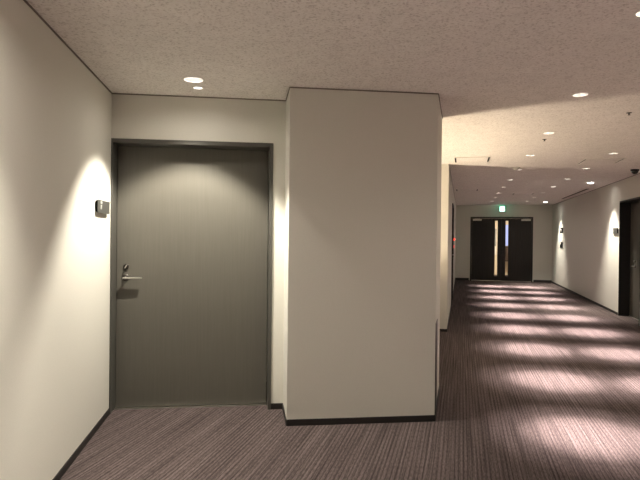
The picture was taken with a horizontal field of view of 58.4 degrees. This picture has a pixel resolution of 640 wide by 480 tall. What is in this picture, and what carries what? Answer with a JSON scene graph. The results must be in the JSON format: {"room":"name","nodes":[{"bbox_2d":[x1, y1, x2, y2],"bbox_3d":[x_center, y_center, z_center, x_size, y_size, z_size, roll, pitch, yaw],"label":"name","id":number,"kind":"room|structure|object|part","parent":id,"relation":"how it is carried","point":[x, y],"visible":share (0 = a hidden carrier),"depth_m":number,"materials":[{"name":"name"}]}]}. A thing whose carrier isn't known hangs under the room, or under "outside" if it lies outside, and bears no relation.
{"room":"hotel corridor","nodes":[
{"label":"hotel corridor","id":0,"kind":"room"},
{"bbox_2d":[0,0,111,479],"bbox_3d":[-1.125,0.139,-0.016,0.150,2.500,10.200,1,0,-7],"label":"wall","id":1,"kind":"structure","parent":0,"point":[56,115],"depth_m":3.06,"materials":[{"name":"paint"}]},
{"bbox_2d":[23,0,111,93],"bbox_3d":[-1.034,-1.106,-0.013,0.006,0.008,9.000,1,0,-7],"label":"trim","id":2,"kind":"structure","parent":1,"relation":"attached to","point":[25,1],"depth_m":3.23,"materials":[{"name":"brown"}]},
{"bbox_2d":[52,408,109,479],"bbox_3d":[-1.060,1.365,-0.004,0.007,0.048,8.988,1,0,-7],"label":"baseboard","id":3,"kind":"structure","parent":1,"relation":"attached to","point":[89,436],"depth_m":3.67,"materials":[{"name":"black plastic"}]},
{"bbox_2d":[95,199,109,213],"bbox_3d":[-1.577,-0.239,4.150,0.023,0.092,0.340,1,0,-7],"label":"plate","id":4,"kind":"object","parent":1,"relation":"attached to","point":[101,206],"visible":1,"depth_m":4.10,"materials":[{"name":"silver metal"}]},
{"bbox_2d":[111,94,285,402],"bbox_3d":[-0.705,0.115,4.688,1.900,2.500,0.220,1,0,-7],"label":"wall","id":5,"kind":"structure","parent":0,"point":[133,116],"depth_m":4.57,"materials":[{"name":"paint"}]},
{"bbox_2d":[109,138,272,413],"bbox_3d":[-1.022,0.288,4.632,1.257,2.148,0.212,1,0,-7],"label":"door","id":6,"kind":"structure","parent":5,"relation":"in","point":[191,228],"depth_m":4.67,"materials":[{"name":"grey metal"}]},
{"bbox_3d":[-1.501,0.303,4.584,0.149,0.021,0.058,1,0,-7],"label":"handle","id":7,"kind":"part","parent":6,"relation":"part of","materials":[{"name":"silver metal"}]},
{"bbox_2d":[112,93,284,100],"bbox_3d":[-0.946,-1.132,4.533,1.357,0.008,0.006,1,0,-7],"label":"trim","id":8,"kind":"structure","parent":5,"relation":"attached to","point":[112,93],"depth_m":4.53,"materials":[{"name":"brown"}]},
{"bbox_2d":[271,403,281,408],"bbox_3d":[-0.349,1.345,4.629,0.099,0.048,0.007,1,0,-7],"label":"baseboard","id":9,"kind":"structure","parent":5,"relation":"attached to","point":[273,405],"depth_m":4.62,"materials":[{"name":"black plastic"}]},
{"bbox_2d":[282,403,286,425],"bbox_3d":[-0.276,1.347,4.427,0.007,0.048,0.413,1,0,-7],"label":"baseboard","id":10,"kind":"structure","parent":5,"relation":"attached to","point":[283,410],"depth_m":4.36,"materials":[{"name":"black plastic"}]},
{"bbox_2d":[266,167,268,381],"bbox_3d":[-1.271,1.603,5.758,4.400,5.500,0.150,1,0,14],"label":"door hinges","id":11,"kind":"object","parent":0,"point":[268,167],"depth_m":5.49,"materials":[{"name":"metal"}]},
{"bbox_2d":[26,0,639,204],"bbox_3d":[1.352,-1.146,8.934,8.300,0.015,30.000,1,0,14],"label":"ceiling","id":12,"kind":"structure","parent":0,"point":[505,74],"depth_m":3.57,"materials":[{"name":"beige paint"}]},
{"bbox_2d":[182,76,204,82],"bbox_3d":[-0.891,-1.148,4.034,0.158,0.038,0.158,1,0,14],"label":"recessed light","id":13,"kind":"object","parent":12,"relation":"in","point":[193,79],"visible":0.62,"depth_m":4.08,"materials":[{"name":"white ceramic"}]},
{"bbox_2d":[456,189,477,190],"bbox_3d":[3.353,-1.137,13.048,0.486,0.008,0.550,1,0,14],"label":"ceiling vent","id":14,"kind":"object","parent":12,"relation":"in","point":[456,189],"visible":1,"depth_m":12.99,"materials":[{"name":"white metal"}]},
{"bbox_2d":[454,156,490,162],"bbox_3d":[2.124,-1.120,7.995,0.480,0.008,0.550,1,0,14],"label":"ceiling vent","id":15,"kind":"object","parent":12,"relation":"in","point":[456,159],"visible":1,"depth_m":7.94,"materials":[{"name":"white metal"}]},
{"bbox_2d":[562,189,587,198],"bbox_3d":[6.195,-1.115,13.966,0.060,0.004,3.200,1,0,14],"label":"ceiling vent","id":16,"kind":"object","parent":12,"relation":"in","point":[584,189],"visible":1,"depth_m":13.71,"materials":[{"name":"brown"}]},
{"bbox_2d":[571,92,589,96],"bbox_3d":[1.975,-1.142,4.339,0.132,0.083,0.132,1,0,14],"label":"recessed light","id":17,"kind":"object","parent":12,"relation":"in","point":[580,94],"visible":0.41,"depth_m":4.38,"materials":[{"name":"white ceramic"}]},
{"bbox_2d":[578,158,625,163],"bbox_3d":[3.927,-1.101,8.007,0.515,0.008,0.560,1,0,14],"label":"ceiling vent","id":18,"kind":"object","parent":12,"relation":"in","point":[600,160],"visible":1,"depth_m":7.98,"materials":[{"name":"white metal"}]},
{"bbox_2d":[630,169,639,173],"bbox_3d":[4.910,-1.063,8.917,0.124,0.076,0.124,1,0,14],"label":"dome camera","id":19,"kind":"object","parent":12,"relation":"attached to","point":[634,171],"visible":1,"depth_m":8.88,"materials":[{"name":"black plastic"}]},
{"bbox_2d":[633,10,639,16],"bbox_3d":[1.583,-1.149,2.756,0.132,0.108,0.132,1,0,14],"label":"recessed light","id":20,"kind":"object","parent":12,"relation":"in","point":[636,13],"visible":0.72,"depth_m":2.80,"materials":[{"name":"white"}]},
{"bbox_2d":[60,280,639,479],"bbox_3d":[1.325,1.421,8.949,8.300,0.120,30.000,1,0,14],"label":"floor","id":21,"kind":"structure","parent":0,"point":[538,380],"depth_m":4.25,"materials":[{"name":"carpet"}]},
{"bbox_2d":[283,88,441,419],"bbox_3d":[0.323,0.126,4.756,1.284,2.500,1.318,1,0,14],"label":"wall pillar","id":22,"kind":"structure","parent":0,"point":[363,169],"depth_m":4.29,"materials":[{"name":"paint"}]},
{"bbox_2d":[287,415,434,425],"bbox_3d":[0.314,1.354,4.292,1.129,0.048,0.007,1,0,-7],"label":"baseboard","id":23,"kind":"structure","parent":22,"relation":"attached to","point":[420,418],"depth_m":4.29,"materials":[{"name":"black plastic"}]},
{"bbox_2d":[290,87,437,94],"bbox_3d":[0.341,-1.117,4.278,1.129,0.008,0.006,1,0,-7],"label":"trim","id":24,"kind":"structure","parent":22,"relation":"attached to","point":[290,87],"depth_m":4.27,"materials":[{"name":"brown"}]},
{"bbox_2d":[435,319,437,411],"bbox_3d":[0.915,0.985,4.506,0.006,0.693,0.258,1,0,14],"label":"guard","id":25,"kind":"object","parent":22,"relation":"attached to","point":[436,336],"visible":1,"depth_m":4.43,"materials":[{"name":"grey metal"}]},
{"bbox_2d":[435,385,439,418],"bbox_3d":[0.986,1.359,4.808,0.007,0.048,0.907,1,0,14],"label":"baseboard","id":26,"kind":"structure","parent":22,"relation":"attached to","point":[439,385],"depth_m":4.80,"materials":[{"name":"black plastic"}]},
{"bbox_2d":[440,164,448,328],"bbox_3d":[-0.323,1.593,9.167,4.600,5.500,0.150,1,0,14],"label":"wall","id":27,"kind":"structure","parent":0,"point":[445,167],"depth_m":8.55,"materials":[{"name":"paint"}]},
{"bbox_2d":[447,169,455,324],"bbox_3d":[3.173,0.101,13.952,0.150,2.500,10.830,1,0,14],"label":"wall","id":28,"kind":"structure","parent":0,"point":[451,192],"depth_m":10.45,"materials":[{"name":"paint"}]},
{"bbox_2d":[451,203,453,305],"bbox_3d":[2.829,0.296,12.436,0.156,2.120,1.200,1,0,14],"label":"door","id":29,"kind":"structure","parent":28,"relation":"in","point":[452,203],"depth_m":11.85,"materials":[{"name":"black"}]},
{"bbox_2d":[455,205,552,281],"bbox_3d":[5.964,0.101,18.916,3.180,2.500,0.150,1,0,14],"label":"wall","id":30,"kind":"structure","parent":0,"point":[541,214],"depth_m":18.70,"materials":[{"name":"paint"}]},
{"bbox_2d":[470,217,532,281],"bbox_3d":[5.971,0.296,18.869,1.970,2.110,0.180,1,0,14],"label":"door","id":31,"kind":"structure","parent":30,"relation":"in","point":[501,249],"depth_m":18.85,"materials":[{"name":"black wood"}]},
{"bbox_2d":[499,206,504,211],"bbox_3d":[5.984,-1.018,18.790,0.168,0.168,0.074,1,0,14],"label":"exit sign","id":32,"kind":"object","parent":30,"relation":"attached to","point":[501,208],"visible":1,"depth_m":18.76,"materials":[{"name":"green plastic"}]},
{"bbox_2d":[533,280,551,281],"bbox_3d":[7.206,1.332,18.532,0.555,0.070,0.007,1,0,14],"label":"baseboard","id":33,"kind":"structure","parent":30,"relation":"attached to","point":[533,280],"depth_m":18.53,"materials":[{"name":"black plastic"}]},
{"bbox_2d":[552,174,639,311],"bbox_3d":[4.559,0.163,6.015,0.300,2.500,25.870,1,0,14],"label":"wall","id":34,"kind":"structure","parent":0,"point":[587,264],"depth_m":12.78,"materials":[{"name":"paint"}]},
{"bbox_2d":[560,228,562,247],"bbox_3d":[7.041,-0.062,16.676,0.014,0.585,0.500,1,0,14],"label":"wall sign","id":35,"kind":"object","parent":34,"relation":"attached to","point":[561,229],"visible":1,"depth_m":16.67,"materials":[{"name":"metal"}]},
{"bbox_2d":[551,281,617,314],"bbox_3d":[6.502,1.359,14.553,0.007,0.048,8.070,1,0,14],"label":"baseboard","id":36,"kind":"structure","parent":34,"relation":"attached to","point":[594,302],"depth_m":12.85,"materials":[{"name":"black plastic"}]},
{"bbox_2d":[554,173,639,204],"bbox_3d":[4.526,-1.085,6.457,0.006,0.008,24.720,1,0,14],"label":"trim","id":37,"kind":"structure","parent":34,"relation":"attached to","point":[639,173],"depth_m":11.89,"materials":[{"name":"brown"}]},
{"bbox_2d":[612,228,617,233],"bbox_3d":[5.586,-0.175,10.818,0.023,0.110,0.350,1,0,14],"label":"plate","id":38,"kind":"object","parent":34,"relation":"attached to","point":[614,230],"visible":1,"depth_m":10.84,"materials":[{"name":"silver metal"}]},
{"bbox_2d":[618,197,639,325],"bbox_3d":[5.511,0.343,9.916,0.288,2.115,1.300,1,0,14],"label":"door","id":39,"kind":"structure","parent":34,"relation":"in","point":[629,213],"depth_m":10.53,"materials":[{"name":"black"}]}
]}

